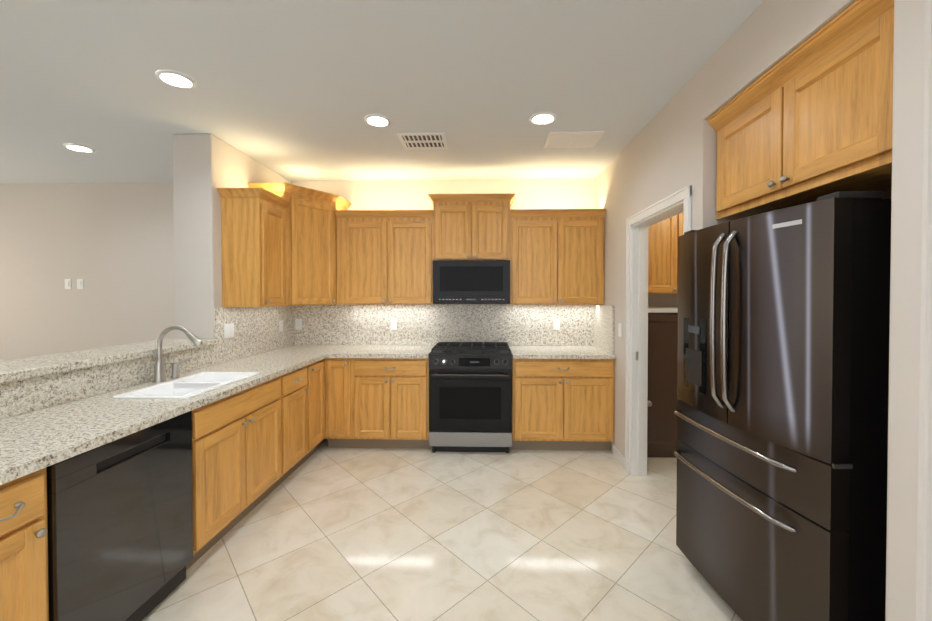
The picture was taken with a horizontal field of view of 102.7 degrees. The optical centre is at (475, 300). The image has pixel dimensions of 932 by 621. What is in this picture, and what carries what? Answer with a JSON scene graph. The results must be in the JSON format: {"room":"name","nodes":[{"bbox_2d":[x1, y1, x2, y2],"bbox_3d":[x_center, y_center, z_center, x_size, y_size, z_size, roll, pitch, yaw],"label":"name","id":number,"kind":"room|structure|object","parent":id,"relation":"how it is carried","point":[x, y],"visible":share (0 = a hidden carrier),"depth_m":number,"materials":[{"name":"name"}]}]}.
{"room":"kitchen","nodes":[
{"label":"kitchen","id":0,"kind":"room"},
{"bbox_2d":[0,0,763,183],"bbox_3d":[-1.067,-1.307,0.453,10.200,0.100,7.420,0,1,2],"label":"ceiling","id":1,"kind":"structure","parent":0,"point":[295,90],"depth_m":2.17,"materials":[{"name":"white paint"}]},
{"bbox_2d":[63,144,94,152],"bbox_3d":[-3.349,-1.288,3.154,0.184,0.008,0.184,0,1,2],"label":"recessed light","id":2,"kind":"object","parent":1,"relation":"in","point":[80,148],"visible":1,"depth_m":3.15,"materials":[{"name":"white paint"}]},
{"bbox_2d":[155,70,195,88],"bbox_3d":[-1.728,-1.274,2.154,0.184,0.008,0.184,0,1,2],"label":"recessed light","id":3,"kind":"object","parent":1,"relation":"in","point":[175,79],"visible":1,"depth_m":2.14,"materials":[{"name":"white paint"}]},
{"bbox_2d":[364,114,390,126],"bbox_3d":[-0.698,-1.281,2.661,0.184,0.008,0.184,0,1,2],"label":"recessed light","id":4,"kind":"object","parent":1,"relation":"in","point":[376,120],"visible":1,"depth_m":2.64,"materials":[{"name":"white paint"}]},
{"bbox_2d":[397,133,447,149],"bbox_3d":[-0.417,-1.284,3.007,0.370,0.011,0.300,0,1,2],"label":"ceiling vent","id":5,"kind":"object","parent":1,"relation":"in","point":[423,140],"visible":1,"depth_m":2.99,"materials":[{"name":"white metal"}]},
{"bbox_2d":[530,112,555,124],"bbox_3d":[0.477,-1.281,2.631,0.184,0.008,0.184,0,1,2],"label":"recessed light","id":6,"kind":"object","parent":1,"relation":"in","point":[543,118],"visible":1,"depth_m":2.61,"materials":[{"name":"white paint"}]},
{"bbox_2d":[543,131,604,147],"bbox_3d":[0.775,-1.283,2.976,0.420,0.011,0.300,0,1,2],"label":"ceiling vent","id":7,"kind":"object","parent":1,"relation":"in","point":[572,139],"visible":1,"depth_m":2.96,"materials":[{"name":"white metal"}]},
{"bbox_2d":[142,439,742,620],"bbox_3d":[-1.067,1.493,0.489,10.200,0.100,7.420,0,1,2],"label":"floor","id":8,"kind":"structure","parent":0,"point":[323,532],"depth_m":2.15,"materials":[{"name":"tile"}]},
{"bbox_2d":[0,467,48,620],"bbox_3d":[-1.756,1.001,0.799,0.659,0.875,0.977,0,1,2],"label":"base cabinet","id":9,"kind":"object","parent":8,"relation":"on","point":[24,596],"visible":1,"depth_m":1.20,"materials":[{"name":"brown wood"}]},
{"bbox_2d":[47,411,192,620],"bbox_3d":[-1.736,0.993,1.593,0.604,0.870,0.597,0,1,2],"label":"dishwasher","id":10,"kind":"object","parent":8,"relation":"on","point":[120,526],"visible":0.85,"depth_m":1.52,"materials":[{"name":"black metal"}]},
{"bbox_2d":[194,364,309,498],"bbox_3d":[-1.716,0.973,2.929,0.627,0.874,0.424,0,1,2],"label":"base cabinet","id":11,"kind":"object","parent":8,"relation":"on","point":[253,447],"depth_m":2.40,"materials":[{"name":"brown wood"}]},
{"bbox_2d":[310,359,324,455],"bbox_3d":[-1.706,0.968,3.308,0.627,0.874,0.334,0,1,2],"label":"base cabinet","id":12,"kind":"object","parent":8,"relation":"on","point":[317,369],"depth_m":3.32,"materials":[{"name":"brown wood"}]},
{"bbox_2d":[324,358,351,447],"bbox_3d":[-1.266,0.962,3.758,0.270,0.874,0.620,0,1,2],"label":"base cabinet","id":13,"kind":"object","parent":8,"relation":"on","point":[338,371],"depth_m":3.46,"materials":[{"name":"brown wood"}]},
{"bbox_2d":[352,358,430,448],"bbox_3d":[-0.777,0.962,3.745,0.709,0.874,0.620,0,1,2],"label":"base cabinet","id":14,"kind":"object","parent":8,"relation":"on","point":[376,402],"depth_m":3.44,"materials":[{"name":"brown wood"}]},
{"bbox_2d":[429,342,511,452],"bbox_3d":[-0.038,0.923,3.675,0.758,0.955,0.702,0,1,2],"label":"gas range","id":15,"kind":"object","parent":8,"relation":"on","point":[470,396],"visible":1,"depth_m":3.38,"materials":[{"name":"black metal"}]},
{"bbox_2d":[511,358,613,450],"bbox_3d":[0.812,0.963,3.688,0.926,0.875,0.652,0,1,2],"label":"base cabinet","id":16,"kind":"object","parent":8,"relation":"on","point":[562,404],"visible":0.98,"depth_m":3.40,"materials":[{"name":"brown wood"}]},
{"bbox_2d":[647,307,678,457],"bbox_3d":[1.882,0.735,3.562,0.905,1.334,0.623,0,1,2],"label":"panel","id":17,"kind":"object","parent":8,"relation":"on","point":[662,398],"visible":0.21,"depth_m":3.32,"materials":[{"name":"brown wood"}]},
{"bbox_2d":[674,191,890,620],"bbox_3d":[1.474,0.533,1.610,0.890,1.789,0.808,0,1,2],"label":"refrigerator","id":18,"kind":"object","parent":8,"relation":"on","point":[781,413],"visible":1,"depth_m":1.35,"materials":[{"name":"black metal"}]},
{"bbox_2d":[0,0,931,620],"bbox_3d":[-1.067,0.093,0.471,10.200,2.700,7.420,0,1,2],"label":"wall","id":19,"kind":"structure","parent":0,"point":[142,260],"depth_m":2.89,"materials":[{"name":"beige paint"}]},
{"bbox_2d":[65,279,70,288],"bbox_3d":[-4.532,-0.185,4.143,0.070,0.115,0.012,0,1,2],"label":"switch plate","id":20,"kind":"object","parent":19,"relation":"attached to","point":[67,283],"visible":1,"depth_m":4.14,"materials":[{"name":"white plastic"}]},
{"bbox_2d":[77,279,82,288],"bbox_3d":[-4.392,-0.185,4.139,0.070,0.115,0.012,0,1,2],"label":"switch plate","id":21,"kind":"object","parent":19,"relation":"attached to","point":[79,283],"visible":1,"depth_m":4.14,"materials":[{"name":"white plastic"}]},
{"bbox_2d":[0,339,218,382],"bbox_3d":[-2.224,0.332,1.543,0.410,0.040,2.697,0,1,2],"label":"bar","id":22,"kind":"object","parent":19,"relation":"on","point":[22,368],"visible":0.92,"depth_m":2.02,"materials":[{"name":"beige stone"}]},
{"bbox_2d":[217,188,289,306],"bbox_3d":[-1.846,-0.419,3.140,0.358,0.936,0.425,0,1,2],"label":"upper cabinet","id":23,"kind":"object","parent":19,"relation":"attached to","point":[253,234],"visible":1,"depth_m":2.98,"materials":[{"name":"brown wood"}]},
{"bbox_2d":[247,182,350,305],"bbox_3d":[-1.683,-0.504,3.685,0.654,1.090,0.765,0,1,2],"label":"upper cabinet","id":24,"kind":"object","parent":19,"relation":"attached to","point":[311,276],"visible":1,"depth_m":3.52,"materials":[{"name":"brown wood"}]},
{"bbox_2d":[0,304,615,484],"bbox_3d":[-0.408,0.304,2.146,3.285,0.481,3.798,0,1,2],"label":"countertop","id":25,"kind":"structure","parent":19,"relation":"attached to","point":[34,440],"depth_m":3.20,"materials":[{"name":"beige stone"}]},
{"bbox_2d":[153,325,203,382],"bbox_3d":[-1.843,0.329,2.315,0.307,0.350,0.066,0,1,2],"label":"gooseneck faucet","id":26,"kind":"object","parent":25,"relation":"on","point":[159,373],"visible":1,"depth_m":2.30,"materials":[{"name":"silver metal"}]},
{"bbox_2d":[170,357,191,377],"bbox_3d":[-1.953,0.443,2.473,0.061,0.119,0.126,0,1,2],"label":"handle","id":27,"kind":"object","parent":25,"relation":"on","point":[175,372],"visible":1,"depth_m":2.43,"materials":[{"name":"silver metal"}]},
{"bbox_2d":[113,372,259,398],"bbox_3d":[-1.681,0.610,2.249,0.398,0.235,0.628,0,1,2],"label":"drop-in sink","id":28,"kind":"object","parent":25,"relation":"in","point":[190,386],"visible":0.42,"depth_m":2.27,"materials":[{"name":"white ceramic"}]},
{"bbox_2d":[224,323,233,337],"bbox_3d":[-2.006,0.245,3.043,0.012,0.115,0.116,0,1,2],"label":"switch plate","id":29,"kind":"object","parent":25,"relation":"attached to","point":[229,330],"visible":1,"depth_m":3.04,"materials":[{"name":"white plastic"}]},
{"bbox_2d":[279,320,282,331],"bbox_3d":[-1.988,0.260,3.819,0.008,0.115,0.070,0,1,2],"label":"electrical outlet","id":30,"kind":"object","parent":25,"relation":"attached to","point":[280,325],"visible":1,"depth_m":3.80,"materials":[{"name":"white plastic"}]},
{"bbox_2d":[295,319,301,328],"bbox_3d":[-1.928,0.256,4.066,0.070,0.115,0.008,0,1,2],"label":"electrical outlet","id":31,"kind":"object","parent":25,"relation":"attached to","point":[298,323],"visible":1,"depth_m":4.07,"materials":[{"name":"white plastic"}]},
{"bbox_2d":[391,319,396,329],"bbox_3d":[-0.883,0.257,4.039,0.070,0.115,0.008,0,1,2],"label":"electrical outlet","id":32,"kind":"object","parent":25,"relation":"attached to","point":[393,324],"visible":1,"depth_m":4.04,"materials":[{"name":"white plastic"}]},
{"bbox_2d":[553,319,559,329],"bbox_3d":[0.871,0.257,3.993,0.070,0.115,0.008,0,1,2],"label":"electrical outlet","id":33,"kind":"object","parent":25,"relation":"attached to","point":[556,324],"visible":1,"depth_m":3.99,"materials":[{"name":"white plastic"}]},
{"bbox_2d":[334,210,433,304],"bbox_3d":[-0.904,-0.429,3.884,0.980,0.935,0.330,0,1,2],"label":"upper cabinet","id":34,"kind":"object","parent":19,"relation":"attached to","point":[383,256],"depth_m":3.73,"materials":[{"name":"brown wood"}]},
{"bbox_2d":[430,193,509,260],"bbox_3d":[-0.033,-0.726,3.859,0.764,0.650,0.332,0,1,2],"label":"upper cabinet","id":35,"kind":"object","parent":19,"relation":"attached to","point":[462,226],"depth_m":3.70,"materials":[{"name":"brown wood"}]},
{"bbox_2d":[433,260,509,303],"bbox_3d":[-0.034,-0.183,3.827,0.756,0.426,0.402,0,1,2],"label":"over-the-range microwave","id":36,"kind":"object","parent":35,"relation":"attached to","point":[471,281],"visible":1,"depth_m":3.63,"materials":[{"name":"black metal"}]},
{"bbox_2d":[509,209,605,304],"bbox_3d":[0.814,-0.429,3.839,0.930,0.935,0.330,0,1,2],"label":"upper cabinet","id":37,"kind":"object","parent":19,"relation":"attached to","point":[553,256],"depth_m":3.68,"materials":[{"name":"brown wood"}]},
{"bbox_2d":[613,445,624,467],"bbox_3d":[1.259,1.365,3.247,0.012,0.085,0.317,0,1,2],"label":"baseboard","id":38,"kind":"structure","parent":19,"relation":"attached to","point":[619,456],"depth_m":3.22,"materials":[{"name":"white paint"}]},
{"bbox_2d":[618,323,621,336],"bbox_3d":[1.260,0.257,3.253,0.012,0.115,0.070,0,1,2],"label":"switch plate","id":39,"kind":"object","parent":19,"relation":"attached to","point":[619,329],"visible":1,"depth_m":3.24,"materials":[{"name":"white plastic"}]},
{"bbox_2d":[625,185,691,475],"bbox_3d":[1.301,0.375,2.606,0.148,2.080,0.935,0,1,2],"label":"door frame","id":40,"kind":"structure","parent":19,"relation":"attached to","point":[638,224],"depth_m":2.99,"materials":[{"name":"white paint"}]},
{"bbox_2d":[648,212,683,293],"bbox_3d":[1.929,-0.499,3.693,0.980,0.860,0.357,0,1,2],"label":"wall cabinets","id":41,"kind":"object","parent":19,"relation":"attached to","point":[664,235],"visible":0.25,"depth_m":3.56,"materials":[{"name":"brown wood"}]},
{"bbox_2d":[707,0,893,219],"bbox_3d":[1.575,-0.701,1.539,0.675,0.540,0.937,0,1,2],"label":"upper cabinet","id":42,"kind":"object","parent":19,"relation":"attached to","point":[810,119],"visible":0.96,"depth_m":1.40,"materials":[{"name":"brown wood"}]}
]}

